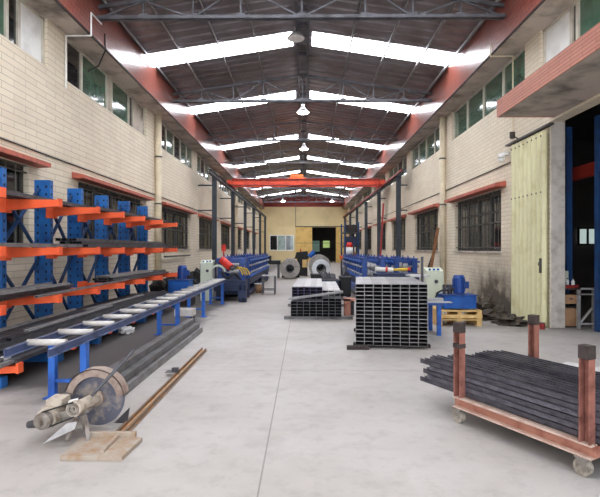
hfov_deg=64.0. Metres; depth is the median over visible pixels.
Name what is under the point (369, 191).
window
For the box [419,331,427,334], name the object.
tube
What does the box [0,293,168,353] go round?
channel
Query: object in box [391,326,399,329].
tube
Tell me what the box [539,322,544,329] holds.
bucket
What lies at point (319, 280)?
tube
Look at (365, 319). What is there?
tube
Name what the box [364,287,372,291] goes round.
tube
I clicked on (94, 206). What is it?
channel
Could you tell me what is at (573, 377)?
channel
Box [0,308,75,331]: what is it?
channel
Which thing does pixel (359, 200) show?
window
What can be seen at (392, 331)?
tube
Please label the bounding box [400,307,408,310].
tube
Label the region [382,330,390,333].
tube
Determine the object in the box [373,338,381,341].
tube
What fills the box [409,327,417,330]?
tube
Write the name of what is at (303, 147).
pendant lamp
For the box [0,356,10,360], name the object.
channel
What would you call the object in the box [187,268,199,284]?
heap
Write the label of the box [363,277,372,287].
tube
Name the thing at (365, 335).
tube
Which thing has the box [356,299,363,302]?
tube
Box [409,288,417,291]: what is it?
tube
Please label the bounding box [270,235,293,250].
window
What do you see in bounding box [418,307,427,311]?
tube
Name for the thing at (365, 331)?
tube
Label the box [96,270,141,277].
channel
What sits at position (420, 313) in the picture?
tube
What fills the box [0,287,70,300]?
channel
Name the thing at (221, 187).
window
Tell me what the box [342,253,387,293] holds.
machine
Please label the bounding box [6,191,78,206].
channel
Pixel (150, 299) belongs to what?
channel
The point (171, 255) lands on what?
wall rail
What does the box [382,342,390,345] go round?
tube
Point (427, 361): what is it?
channel
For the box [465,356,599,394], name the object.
channel
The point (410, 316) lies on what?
tube
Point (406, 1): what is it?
purlin
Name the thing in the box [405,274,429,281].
tray
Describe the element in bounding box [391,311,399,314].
tube
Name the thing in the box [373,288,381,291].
tube
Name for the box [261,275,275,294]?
table
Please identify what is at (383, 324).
tube
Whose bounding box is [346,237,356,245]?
crate
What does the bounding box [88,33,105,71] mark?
cable
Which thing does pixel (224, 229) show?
window
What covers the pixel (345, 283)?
bin
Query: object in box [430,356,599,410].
channel
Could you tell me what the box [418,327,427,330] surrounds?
tube
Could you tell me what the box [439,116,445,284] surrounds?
drain pipe
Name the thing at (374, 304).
tube
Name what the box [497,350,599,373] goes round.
channel
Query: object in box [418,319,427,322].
tube
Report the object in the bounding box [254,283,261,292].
bucket
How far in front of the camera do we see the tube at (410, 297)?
7.75 m
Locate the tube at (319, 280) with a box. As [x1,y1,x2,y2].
[316,278,321,286]
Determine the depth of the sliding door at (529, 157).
10.36 m
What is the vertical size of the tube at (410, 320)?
0.058 m
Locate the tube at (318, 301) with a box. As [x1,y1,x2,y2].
[316,299,321,304]
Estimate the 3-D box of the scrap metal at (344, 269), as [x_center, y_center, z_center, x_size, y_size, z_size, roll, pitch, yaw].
[1.447,0.995,15.594,0.270,0.970,0.468,0,0,0]
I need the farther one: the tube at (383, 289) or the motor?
the motor
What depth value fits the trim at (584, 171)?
10.34 m
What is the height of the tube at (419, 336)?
0.058 m
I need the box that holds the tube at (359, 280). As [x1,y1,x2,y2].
[356,277,363,287]
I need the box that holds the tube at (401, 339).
[400,338,408,341]
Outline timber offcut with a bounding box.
[347,345,368,349]
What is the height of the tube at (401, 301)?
0.058 m
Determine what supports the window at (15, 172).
in the wall at (37, 112)
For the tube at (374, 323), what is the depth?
7.72 m
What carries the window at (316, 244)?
in the doorway at (318, 234)
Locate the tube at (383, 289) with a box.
[382,288,390,291]
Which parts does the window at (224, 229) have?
frame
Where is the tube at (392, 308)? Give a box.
[391,307,399,310]
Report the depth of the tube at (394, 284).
8.03 m
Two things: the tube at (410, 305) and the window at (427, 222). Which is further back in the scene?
the window at (427, 222)
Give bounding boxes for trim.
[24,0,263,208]
[264,194,342,206]
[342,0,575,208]
[572,162,593,181]
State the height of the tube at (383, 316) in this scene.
0.058 m
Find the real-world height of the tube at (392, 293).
0.058 m
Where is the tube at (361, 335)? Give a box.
[356,333,363,337]
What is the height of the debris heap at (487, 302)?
0.485 m
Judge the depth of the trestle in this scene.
9.52 m
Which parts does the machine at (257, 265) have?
bed frame, guard rail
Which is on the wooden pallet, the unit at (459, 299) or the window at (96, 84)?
the unit at (459, 299)
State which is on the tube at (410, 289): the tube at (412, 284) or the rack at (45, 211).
the tube at (412, 284)
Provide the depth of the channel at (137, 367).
6.58 m
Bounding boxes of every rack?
[0,167,184,388]
[341,222,358,259]
[343,297,355,315]
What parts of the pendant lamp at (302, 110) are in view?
bulb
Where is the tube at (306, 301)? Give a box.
[303,299,309,303]
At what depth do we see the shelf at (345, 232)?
36.07 m
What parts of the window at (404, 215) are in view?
pane, frame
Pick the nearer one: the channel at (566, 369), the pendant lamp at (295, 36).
the channel at (566, 369)
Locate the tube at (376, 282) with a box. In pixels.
[370,277,381,287]
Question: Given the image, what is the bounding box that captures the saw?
[26,349,141,460]
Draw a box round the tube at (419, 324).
[418,323,427,326]
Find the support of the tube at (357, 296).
on the tube at (357, 300)
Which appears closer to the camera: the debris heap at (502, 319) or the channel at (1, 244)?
the channel at (1, 244)
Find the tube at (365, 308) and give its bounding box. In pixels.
[364,307,372,310]
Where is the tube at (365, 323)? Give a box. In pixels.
[364,322,372,325]
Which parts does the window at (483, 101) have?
pane, pane, pane, pane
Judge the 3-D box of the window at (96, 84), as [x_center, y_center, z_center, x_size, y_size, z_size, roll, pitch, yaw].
[-5.087,-4.085,12.943,0.078,0.970,5.200,0,0,0]
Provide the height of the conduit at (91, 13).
1.638 m
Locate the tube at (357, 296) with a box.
[356,295,363,298]
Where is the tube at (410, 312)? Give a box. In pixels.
[409,311,418,314]
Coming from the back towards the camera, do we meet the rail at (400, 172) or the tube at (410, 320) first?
the rail at (400, 172)
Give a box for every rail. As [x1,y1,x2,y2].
[164,255,190,257]
[208,168,266,216]
[343,169,404,216]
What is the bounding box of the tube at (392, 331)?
[391,330,399,333]
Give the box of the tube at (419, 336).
[418,335,427,338]
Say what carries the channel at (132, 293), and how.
on the channel
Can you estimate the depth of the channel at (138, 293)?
8.42 m
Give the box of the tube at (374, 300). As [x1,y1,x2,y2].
[373,299,381,302]
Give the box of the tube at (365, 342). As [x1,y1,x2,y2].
[364,341,372,344]
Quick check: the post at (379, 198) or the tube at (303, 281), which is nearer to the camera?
the tube at (303, 281)
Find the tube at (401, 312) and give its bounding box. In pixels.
[400,311,408,314]
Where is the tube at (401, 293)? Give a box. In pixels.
[400,292,408,295]
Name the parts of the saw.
motor, belt guard plate, pivot arm, plate, lever handle, rest plate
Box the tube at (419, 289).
[418,288,426,291]
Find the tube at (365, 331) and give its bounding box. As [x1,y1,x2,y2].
[364,328,372,333]
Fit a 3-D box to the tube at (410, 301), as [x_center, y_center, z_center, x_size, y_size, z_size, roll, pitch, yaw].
[1.925,0.844,8.608,0.138,0.058,2.000,0,0,7]
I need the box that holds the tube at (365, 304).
[364,302,372,306]
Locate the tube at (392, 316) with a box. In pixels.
[391,315,399,318]
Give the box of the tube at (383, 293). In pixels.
[382,292,390,295]
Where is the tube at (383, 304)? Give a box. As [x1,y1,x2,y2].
[382,303,390,306]
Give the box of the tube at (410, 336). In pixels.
[409,334,417,338]
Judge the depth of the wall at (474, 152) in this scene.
14.53 m
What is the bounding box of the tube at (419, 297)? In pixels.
[418,296,426,299]
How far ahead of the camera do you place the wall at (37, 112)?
10.71 m
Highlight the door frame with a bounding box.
[551,121,564,327]
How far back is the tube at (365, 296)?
7.77 m
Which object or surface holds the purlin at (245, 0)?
attached to the ceiling at (195, 40)
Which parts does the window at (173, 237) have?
pane, pane, frame, pane, pane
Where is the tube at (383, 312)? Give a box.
[382,311,390,314]
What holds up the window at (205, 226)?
in the wall at (37, 112)
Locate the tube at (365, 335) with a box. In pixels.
[364,333,372,337]
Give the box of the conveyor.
[4,279,226,399]
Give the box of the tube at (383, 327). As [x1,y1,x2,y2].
[382,326,390,329]
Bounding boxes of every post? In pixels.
[198,177,216,278]
[220,192,234,255]
[235,202,246,254]
[252,208,254,254]
[255,214,260,254]
[264,217,265,253]
[349,213,354,236]
[356,208,357,252]
[365,201,371,255]
[377,192,385,255]
[396,177,407,256]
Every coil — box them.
[280,258,299,277]
[308,255,329,272]
[312,259,330,272]
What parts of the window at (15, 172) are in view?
pane, frame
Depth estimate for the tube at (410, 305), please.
7.70 m
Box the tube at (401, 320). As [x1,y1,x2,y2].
[400,319,408,322]
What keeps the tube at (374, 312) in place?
on the tube at (374, 316)
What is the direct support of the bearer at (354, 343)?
on the floor
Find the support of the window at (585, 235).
in the wall at (582, 150)
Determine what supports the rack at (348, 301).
on the floor
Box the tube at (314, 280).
[310,278,316,286]
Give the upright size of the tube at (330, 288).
0.065 m
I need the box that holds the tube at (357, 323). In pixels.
[356,322,363,325]
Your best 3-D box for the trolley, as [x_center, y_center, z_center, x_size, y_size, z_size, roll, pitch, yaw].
[2.194,1.138,4.127,1.130,0.923,1.310,0,0,-28]
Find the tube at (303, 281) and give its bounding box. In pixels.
[298,278,306,286]
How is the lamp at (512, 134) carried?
attached to the wall at (474, 152)
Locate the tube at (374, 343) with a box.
[373,341,381,345]
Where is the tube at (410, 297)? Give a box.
[409,296,417,299]
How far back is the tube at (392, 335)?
7.67 m
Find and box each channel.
[0,243,82,246]
[0,282,51,291]
[0,283,69,294]
[0,284,73,297]
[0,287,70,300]
[0,291,157,341]
[0,292,148,334]
[0,292,167,348]
[0,293,147,336]
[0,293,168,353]
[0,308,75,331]
[0,308,144,362]
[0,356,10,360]
[0,360,16,368]
[1,297,155,348]
[2,293,139,331]
[3,293,135,327]
[4,299,150,348]
[6,190,86,206]
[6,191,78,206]
[6,290,164,340]
[10,297,178,362]
[11,308,143,357]
[24,304,112,331]
[34,279,128,297]
[68,318,193,393]
[72,238,161,243]
[77,241,165,245]
[83,244,168,247]
[83,294,143,310]
[87,206,163,221]
[94,206,165,221]
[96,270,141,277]
[101,270,145,277]
[106,270,152,277]
[109,270,165,279]
[113,271,168,280]
[120,323,199,381]
[125,327,202,394]
[288,291,342,299]
[420,358,599,417]
[420,375,599,443]
[423,367,599,430]
[427,374,599,437]
[429,366,599,423]
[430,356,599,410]
[432,354,599,401]
[448,354,599,398]
[465,354,599,390]
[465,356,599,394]
[475,352,599,387]
[483,350,599,377]
[483,351,599,379]
[490,350,599,375]
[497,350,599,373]
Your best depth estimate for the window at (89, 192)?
12.36 m
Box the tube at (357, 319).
[356,318,363,321]
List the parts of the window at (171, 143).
pane, pane, pane, pane, pane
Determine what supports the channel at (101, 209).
on the rack at (45, 211)
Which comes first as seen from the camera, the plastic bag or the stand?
the plastic bag
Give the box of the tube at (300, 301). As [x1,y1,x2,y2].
[297,299,303,303]
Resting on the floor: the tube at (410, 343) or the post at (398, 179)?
the post at (398, 179)
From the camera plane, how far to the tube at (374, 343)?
7.73 m
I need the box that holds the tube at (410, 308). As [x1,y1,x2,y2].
[409,307,417,310]
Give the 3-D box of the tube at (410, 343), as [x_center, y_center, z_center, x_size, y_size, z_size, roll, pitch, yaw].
[1.922,1.521,8.595,0.138,0.058,2.000,0,0,7]
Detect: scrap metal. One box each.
[321,270,335,278]
[341,265,348,275]
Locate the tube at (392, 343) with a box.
[391,342,399,345]
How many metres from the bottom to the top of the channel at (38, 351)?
0.045 m
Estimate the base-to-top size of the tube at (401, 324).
0.058 m
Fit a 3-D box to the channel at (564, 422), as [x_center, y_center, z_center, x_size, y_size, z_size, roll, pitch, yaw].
[1.914,1.287,3.702,0.070,0.044,2.600,0,0,-28]
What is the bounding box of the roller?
[373,267,418,279]
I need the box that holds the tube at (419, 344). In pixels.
[418,342,427,346]
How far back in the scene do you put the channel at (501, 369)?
4.09 m
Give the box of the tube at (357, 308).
[356,307,363,310]
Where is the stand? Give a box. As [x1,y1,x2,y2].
[221,244,225,255]
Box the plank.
[430,228,439,266]
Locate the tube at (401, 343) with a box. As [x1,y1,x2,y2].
[400,342,408,345]
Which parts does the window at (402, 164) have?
pane, pane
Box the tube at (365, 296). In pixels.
[364,294,372,298]
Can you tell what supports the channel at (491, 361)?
on the channel
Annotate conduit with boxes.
[65,12,101,88]
[490,45,513,144]
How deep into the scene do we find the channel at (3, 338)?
6.24 m
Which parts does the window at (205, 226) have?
pane, frame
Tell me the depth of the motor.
14.28 m
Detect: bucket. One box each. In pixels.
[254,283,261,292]
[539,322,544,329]
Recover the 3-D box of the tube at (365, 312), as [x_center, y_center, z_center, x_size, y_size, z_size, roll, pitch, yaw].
[1.221,1.029,8.682,0.138,0.058,2.000,0,0,7]
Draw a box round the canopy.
[497,22,599,116]
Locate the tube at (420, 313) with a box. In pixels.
[418,311,427,315]
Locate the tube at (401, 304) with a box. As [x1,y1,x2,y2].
[400,303,408,306]
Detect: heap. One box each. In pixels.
[149,277,173,291]
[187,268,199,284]
[464,308,501,319]
[476,294,507,313]
[492,313,527,325]
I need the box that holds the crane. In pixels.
[227,174,384,192]
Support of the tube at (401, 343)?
on the bearer
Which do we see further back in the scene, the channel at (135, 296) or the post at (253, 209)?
the post at (253, 209)
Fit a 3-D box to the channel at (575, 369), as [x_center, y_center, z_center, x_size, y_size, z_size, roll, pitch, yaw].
[2.643,1.103,3.947,0.069,0.044,2.600,0,0,-28]
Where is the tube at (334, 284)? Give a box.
[331,281,339,291]
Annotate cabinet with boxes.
[200,260,214,300]
[423,267,443,313]
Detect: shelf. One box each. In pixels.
[341,231,358,233]
[565,288,575,327]
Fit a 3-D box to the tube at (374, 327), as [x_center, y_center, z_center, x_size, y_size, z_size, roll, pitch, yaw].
[1.361,1.275,8.661,0.138,0.058,2.000,0,0,7]
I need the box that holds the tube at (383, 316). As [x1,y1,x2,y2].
[382,315,390,318]
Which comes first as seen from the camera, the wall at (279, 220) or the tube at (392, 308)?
the tube at (392, 308)
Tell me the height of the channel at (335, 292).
0.190 m
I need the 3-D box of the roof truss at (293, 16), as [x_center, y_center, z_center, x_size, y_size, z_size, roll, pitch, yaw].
[0.014,-5.537,10.600,8.970,0.975,0.150,0,0,0]
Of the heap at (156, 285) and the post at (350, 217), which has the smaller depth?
the heap at (156, 285)
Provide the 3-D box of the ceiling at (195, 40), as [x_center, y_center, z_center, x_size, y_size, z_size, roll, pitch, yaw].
[0.139,-5.869,25.599,10.650,0.875,59.199,0,0,0]
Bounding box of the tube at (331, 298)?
[328,296,334,300]
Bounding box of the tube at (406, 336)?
[400,334,408,338]
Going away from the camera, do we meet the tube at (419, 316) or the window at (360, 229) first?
the tube at (419, 316)
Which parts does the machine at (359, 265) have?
bed frame, guard rail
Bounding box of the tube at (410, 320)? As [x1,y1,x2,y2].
[409,319,417,322]
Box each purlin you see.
[101,0,263,198]
[149,4,271,196]
[198,0,282,197]
[245,0,291,194]
[316,0,361,194]
[325,0,408,197]
[334,3,455,199]
[343,0,500,198]
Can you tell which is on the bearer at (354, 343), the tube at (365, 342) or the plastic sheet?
the tube at (365, 342)
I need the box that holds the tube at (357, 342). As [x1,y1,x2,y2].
[356,341,363,344]
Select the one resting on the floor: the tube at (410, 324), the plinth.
the plinth
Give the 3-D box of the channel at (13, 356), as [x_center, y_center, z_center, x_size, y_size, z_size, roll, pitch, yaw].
[-3.353,1.248,9.160,0.085,0.045,7.200,0,0,0]
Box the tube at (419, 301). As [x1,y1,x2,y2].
[418,300,427,303]
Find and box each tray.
[174,308,195,322]
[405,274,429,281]
[565,285,578,287]
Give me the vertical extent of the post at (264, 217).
5.020 m
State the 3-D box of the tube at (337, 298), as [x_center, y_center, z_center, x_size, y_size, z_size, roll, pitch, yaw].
[0.928,1.157,12.441,0.140,0.065,3.300,0,0,2]
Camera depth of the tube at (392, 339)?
7.66 m
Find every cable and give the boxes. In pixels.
[0,137,230,222]
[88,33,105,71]
[232,184,376,186]
[375,162,510,219]
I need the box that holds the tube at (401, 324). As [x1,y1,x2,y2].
[400,323,408,326]
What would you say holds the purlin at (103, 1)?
attached to the ceiling at (195, 40)
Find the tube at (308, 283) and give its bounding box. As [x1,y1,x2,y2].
[304,278,311,286]
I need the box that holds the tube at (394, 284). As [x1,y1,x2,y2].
[385,277,399,287]
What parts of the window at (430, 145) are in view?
pane, pane, pane, pane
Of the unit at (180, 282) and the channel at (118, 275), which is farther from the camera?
the unit at (180, 282)
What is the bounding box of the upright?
[380,203,383,255]
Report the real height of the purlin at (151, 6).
0.090 m
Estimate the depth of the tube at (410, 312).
7.66 m
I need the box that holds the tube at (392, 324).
[391,323,399,326]
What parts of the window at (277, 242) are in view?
pane, pane, pane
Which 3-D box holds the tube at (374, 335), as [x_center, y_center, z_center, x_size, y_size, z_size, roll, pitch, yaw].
[1.359,1.398,8.656,0.138,0.058,2.000,0,0,7]
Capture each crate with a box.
[346,225,356,230]
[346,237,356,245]
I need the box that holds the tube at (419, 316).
[418,315,426,318]
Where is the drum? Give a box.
[346,242,352,254]
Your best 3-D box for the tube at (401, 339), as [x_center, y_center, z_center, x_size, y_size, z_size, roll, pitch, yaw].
[1.783,1.459,8.611,0.138,0.058,2.000,0,0,7]
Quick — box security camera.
[498,151,508,161]
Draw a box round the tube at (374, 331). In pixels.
[373,330,381,333]
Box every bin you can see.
[311,273,321,277]
[322,279,340,288]
[339,276,351,298]
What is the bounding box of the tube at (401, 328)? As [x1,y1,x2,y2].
[400,327,408,330]
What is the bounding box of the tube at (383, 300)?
[382,299,390,302]
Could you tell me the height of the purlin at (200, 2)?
0.090 m
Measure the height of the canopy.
0.330 m
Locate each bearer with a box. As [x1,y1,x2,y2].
[284,316,352,318]
[353,342,430,347]
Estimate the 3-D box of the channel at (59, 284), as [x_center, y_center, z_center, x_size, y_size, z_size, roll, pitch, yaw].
[-3.685,0.555,6.481,0.070,0.035,2.200,0,0,1]
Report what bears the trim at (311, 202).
attached to the wall at (279, 220)
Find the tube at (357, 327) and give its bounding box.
[356,326,363,329]
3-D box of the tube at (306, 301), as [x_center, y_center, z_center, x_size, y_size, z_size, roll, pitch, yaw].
[0.211,1.226,12.448,0.139,0.065,3.300,0,0,2]
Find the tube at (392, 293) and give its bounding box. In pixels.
[391,292,399,295]
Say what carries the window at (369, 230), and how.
in the wall at (474, 152)
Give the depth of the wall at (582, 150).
15.92 m
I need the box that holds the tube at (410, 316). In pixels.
[409,315,417,318]
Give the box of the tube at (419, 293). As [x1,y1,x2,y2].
[418,292,427,295]
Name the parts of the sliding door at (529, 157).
handle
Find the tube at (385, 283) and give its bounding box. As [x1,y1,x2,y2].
[378,277,390,287]
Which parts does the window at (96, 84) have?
pane, pane, blank panel, pane, blank panel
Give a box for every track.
[116,348,207,430]
[505,122,553,146]
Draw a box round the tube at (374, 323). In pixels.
[373,322,381,325]
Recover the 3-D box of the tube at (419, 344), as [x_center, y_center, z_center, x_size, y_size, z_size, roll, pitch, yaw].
[2.064,1.521,8.582,0.138,0.058,2.000,0,0,7]
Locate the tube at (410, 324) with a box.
[409,323,417,326]
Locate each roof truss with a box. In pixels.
[97,0,505,21]
[172,74,431,102]
[207,120,397,140]
[227,148,377,163]
[241,165,364,178]
[250,187,355,188]
[257,187,349,196]
[262,194,343,201]
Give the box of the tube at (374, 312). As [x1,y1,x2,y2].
[373,311,381,314]
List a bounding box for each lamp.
[287,26,304,42]
[297,104,308,114]
[300,143,308,150]
[510,132,517,138]
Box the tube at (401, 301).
[400,300,408,303]
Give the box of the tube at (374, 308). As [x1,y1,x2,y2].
[373,307,381,310]
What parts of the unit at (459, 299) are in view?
tank, tank lid, motor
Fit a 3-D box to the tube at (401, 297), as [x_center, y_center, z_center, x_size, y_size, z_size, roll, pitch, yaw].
[1.783,0.783,8.618,0.138,0.058,2.000,0,0,7]
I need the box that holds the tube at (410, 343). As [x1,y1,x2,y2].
[409,342,417,345]
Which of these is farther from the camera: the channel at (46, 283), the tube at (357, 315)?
the tube at (357, 315)
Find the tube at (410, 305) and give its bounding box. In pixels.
[409,304,417,307]
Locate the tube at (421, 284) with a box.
[407,277,426,287]
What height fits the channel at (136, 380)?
0.085 m
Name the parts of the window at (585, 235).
pane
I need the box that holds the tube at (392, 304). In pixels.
[391,303,399,306]
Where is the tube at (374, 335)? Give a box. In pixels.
[373,334,381,337]
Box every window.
[0,0,43,64]
[0,146,50,242]
[67,39,144,135]
[72,172,154,247]
[162,123,191,168]
[162,201,196,249]
[197,154,215,182]
[198,214,218,249]
[219,174,230,196]
[220,221,230,249]
[238,226,243,248]
[247,229,251,248]
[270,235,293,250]
[313,241,329,251]
[356,196,361,208]
[359,229,361,249]
[362,226,371,249]
[364,187,371,204]
[373,221,385,249]
[374,174,385,196]
[387,214,406,250]
[389,155,406,185]
[407,203,439,251]
[412,125,439,169]
[444,181,505,252]
[454,47,524,138]
[543,0,599,64]
[577,227,593,244]
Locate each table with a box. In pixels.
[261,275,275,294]
[268,256,280,277]
[421,257,451,335]
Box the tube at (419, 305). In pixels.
[418,303,427,307]
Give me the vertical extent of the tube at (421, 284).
0.058 m
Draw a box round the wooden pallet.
[433,306,481,325]
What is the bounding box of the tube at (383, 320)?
[382,319,390,322]
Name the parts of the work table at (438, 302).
leg, frame, leg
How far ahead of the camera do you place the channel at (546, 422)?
3.93 m
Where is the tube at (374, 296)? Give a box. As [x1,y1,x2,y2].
[373,295,381,298]
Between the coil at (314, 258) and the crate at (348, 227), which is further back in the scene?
the crate at (348, 227)
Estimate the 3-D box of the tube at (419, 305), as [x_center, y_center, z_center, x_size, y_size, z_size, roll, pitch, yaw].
[2.063,0.906,8.575,0.138,0.058,2.000,0,0,7]
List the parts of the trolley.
post, frame, post, post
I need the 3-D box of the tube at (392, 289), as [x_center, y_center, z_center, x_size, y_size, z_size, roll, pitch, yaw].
[1.643,0.660,8.642,0.138,0.058,2.000,0,0,7]
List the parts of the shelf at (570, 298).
drawer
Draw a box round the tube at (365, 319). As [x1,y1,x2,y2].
[364,318,372,321]
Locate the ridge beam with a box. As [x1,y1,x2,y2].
[295,0,309,194]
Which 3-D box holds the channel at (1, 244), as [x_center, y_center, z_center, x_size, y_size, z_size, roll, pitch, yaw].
[-3.723,-0.047,6.831,0.110,0.050,2.500,0,0,0]
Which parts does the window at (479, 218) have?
pane, pane, frame, pane, pane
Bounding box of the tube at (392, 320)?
[391,319,399,322]
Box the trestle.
[576,288,593,328]
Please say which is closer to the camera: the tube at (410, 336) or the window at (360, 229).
the tube at (410, 336)
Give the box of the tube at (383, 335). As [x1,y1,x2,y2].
[382,334,390,337]
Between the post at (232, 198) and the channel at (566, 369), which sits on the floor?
the post at (232, 198)
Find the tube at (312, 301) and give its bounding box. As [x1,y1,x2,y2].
[310,299,315,304]
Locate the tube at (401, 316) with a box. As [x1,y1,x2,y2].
[400,315,408,318]
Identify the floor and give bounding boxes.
[0,261,599,496]
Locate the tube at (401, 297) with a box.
[400,296,408,299]
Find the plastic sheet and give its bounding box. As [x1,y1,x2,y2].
[562,362,599,371]
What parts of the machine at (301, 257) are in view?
yellow panel, blue motor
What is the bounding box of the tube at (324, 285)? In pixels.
[322,281,327,292]
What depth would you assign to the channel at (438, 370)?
3.90 m
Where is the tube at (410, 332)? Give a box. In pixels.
[409,331,418,334]
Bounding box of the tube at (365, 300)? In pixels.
[364,299,372,302]
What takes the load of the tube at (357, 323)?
on the tube at (357, 327)
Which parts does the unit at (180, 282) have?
tank, tank lid, motor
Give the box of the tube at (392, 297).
[391,296,399,299]
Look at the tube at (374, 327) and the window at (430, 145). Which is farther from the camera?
the window at (430, 145)
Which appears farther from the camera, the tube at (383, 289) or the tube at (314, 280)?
the tube at (314, 280)
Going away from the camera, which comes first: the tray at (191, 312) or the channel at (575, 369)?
the channel at (575, 369)
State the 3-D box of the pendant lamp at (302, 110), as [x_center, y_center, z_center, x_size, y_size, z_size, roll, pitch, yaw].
[0.122,-5.810,19.400,0.520,0.680,0.520,0,0,0]
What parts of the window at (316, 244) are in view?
pane, pane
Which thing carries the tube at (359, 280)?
on the tube
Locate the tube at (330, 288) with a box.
[326,281,333,291]
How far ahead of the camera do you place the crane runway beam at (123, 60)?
13.06 m
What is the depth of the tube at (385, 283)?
8.15 m
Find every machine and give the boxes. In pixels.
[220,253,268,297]
[295,249,315,275]
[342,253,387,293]
[376,255,419,278]
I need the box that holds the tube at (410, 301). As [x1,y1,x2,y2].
[409,300,417,303]
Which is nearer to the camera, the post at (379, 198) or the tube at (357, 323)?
the tube at (357, 323)
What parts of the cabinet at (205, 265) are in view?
door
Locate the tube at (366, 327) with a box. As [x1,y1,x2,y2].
[364,326,372,329]
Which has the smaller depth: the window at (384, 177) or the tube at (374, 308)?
the tube at (374, 308)
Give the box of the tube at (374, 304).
[373,303,381,306]
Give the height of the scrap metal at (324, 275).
0.786 m
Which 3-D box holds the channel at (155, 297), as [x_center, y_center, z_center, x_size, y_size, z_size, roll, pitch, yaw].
[-3.533,1.202,9.198,0.085,0.045,7.200,0,0,0]
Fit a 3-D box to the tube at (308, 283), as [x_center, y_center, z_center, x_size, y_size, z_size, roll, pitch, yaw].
[0.231,0.906,12.871,0.140,0.017,3.100,0,0,2]
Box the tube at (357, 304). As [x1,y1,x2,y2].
[356,303,363,306]
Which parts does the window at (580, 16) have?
blank panel, frame, pane, pane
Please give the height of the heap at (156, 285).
0.841 m
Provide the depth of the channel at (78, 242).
9.52 m
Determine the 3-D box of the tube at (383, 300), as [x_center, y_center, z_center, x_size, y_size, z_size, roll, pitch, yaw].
[1.503,0.844,8.647,0.138,0.058,2.000,0,0,7]
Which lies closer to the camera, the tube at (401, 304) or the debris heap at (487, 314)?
the tube at (401, 304)
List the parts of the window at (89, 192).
pane, pane, frame, pane, pane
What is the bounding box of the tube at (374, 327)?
[373,326,381,329]
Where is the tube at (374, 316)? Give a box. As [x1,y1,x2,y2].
[373,315,381,318]
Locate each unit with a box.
[164,265,193,294]
[435,275,477,308]
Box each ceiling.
[100,0,501,198]
[565,104,599,139]
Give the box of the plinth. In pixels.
[180,297,194,305]
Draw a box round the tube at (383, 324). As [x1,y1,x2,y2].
[382,322,390,326]
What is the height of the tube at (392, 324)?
0.058 m
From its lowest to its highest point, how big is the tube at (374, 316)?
0.058 m
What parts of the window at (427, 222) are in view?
pane, pane, frame, pane, pane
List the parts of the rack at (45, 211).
arm, arm, arm, arm, arm, arm, arm, arm, arm, arm, arm, arm, arm, arm, arm, arm, arm, arm, arm, arm, arm, arm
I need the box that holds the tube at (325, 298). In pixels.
[322,296,328,300]
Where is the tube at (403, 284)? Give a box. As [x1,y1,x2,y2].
[392,277,408,287]
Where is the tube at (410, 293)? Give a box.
[409,292,417,295]
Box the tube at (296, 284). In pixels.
[292,278,301,286]
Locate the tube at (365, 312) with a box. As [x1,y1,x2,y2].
[364,311,372,314]
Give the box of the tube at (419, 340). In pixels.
[418,338,427,342]
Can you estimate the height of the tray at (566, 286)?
0.060 m
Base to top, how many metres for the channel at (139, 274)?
0.040 m
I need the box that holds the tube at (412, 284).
[399,277,417,287]
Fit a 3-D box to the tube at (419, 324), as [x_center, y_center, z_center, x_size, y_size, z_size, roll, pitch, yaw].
[2.066,1.213,8.577,0.138,0.058,2.000,0,0,7]
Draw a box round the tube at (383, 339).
[382,338,390,341]
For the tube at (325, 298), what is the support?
on the tube
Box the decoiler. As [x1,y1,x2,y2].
[282,258,299,276]
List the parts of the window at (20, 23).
pane, pane, blank panel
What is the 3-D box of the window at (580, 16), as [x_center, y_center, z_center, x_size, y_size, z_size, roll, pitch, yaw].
[5.107,-4.085,7.407,0.078,0.970,5.300,0,0,0]
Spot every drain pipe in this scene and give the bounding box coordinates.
[155,114,161,269]
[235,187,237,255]
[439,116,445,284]
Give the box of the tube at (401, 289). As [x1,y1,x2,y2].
[400,288,408,291]
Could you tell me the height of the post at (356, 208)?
5.020 m
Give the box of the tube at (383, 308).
[382,307,390,310]
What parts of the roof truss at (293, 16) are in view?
gusset plate, gusset plate, gusset plate, gusset plate, gusset plate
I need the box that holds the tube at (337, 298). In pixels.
[334,296,341,300]
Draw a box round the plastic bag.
[118,326,134,333]
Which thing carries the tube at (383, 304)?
on the tube at (383, 308)
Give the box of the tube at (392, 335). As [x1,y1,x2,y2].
[391,334,399,337]
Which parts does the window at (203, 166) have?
pane, pane, pane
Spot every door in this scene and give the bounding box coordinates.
[295,226,346,261]
[511,129,547,325]
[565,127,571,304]
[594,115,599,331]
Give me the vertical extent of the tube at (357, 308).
0.058 m
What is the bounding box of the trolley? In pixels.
[452,314,599,476]
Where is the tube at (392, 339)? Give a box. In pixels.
[391,338,399,341]
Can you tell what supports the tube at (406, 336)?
on the tube at (401, 339)
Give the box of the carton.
[565,308,575,325]
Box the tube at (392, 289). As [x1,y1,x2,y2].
[391,288,399,291]
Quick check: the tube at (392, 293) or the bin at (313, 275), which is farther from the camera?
the bin at (313, 275)
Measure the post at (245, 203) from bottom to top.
5.020 m
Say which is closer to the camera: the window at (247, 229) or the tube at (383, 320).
the tube at (383, 320)
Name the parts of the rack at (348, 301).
leg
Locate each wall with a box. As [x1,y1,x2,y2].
[0,19,259,325]
[260,207,346,261]
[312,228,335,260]
[347,30,599,327]
[572,140,593,296]
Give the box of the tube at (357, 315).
[356,314,363,317]
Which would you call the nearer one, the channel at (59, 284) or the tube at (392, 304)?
the channel at (59, 284)
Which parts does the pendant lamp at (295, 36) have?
bulb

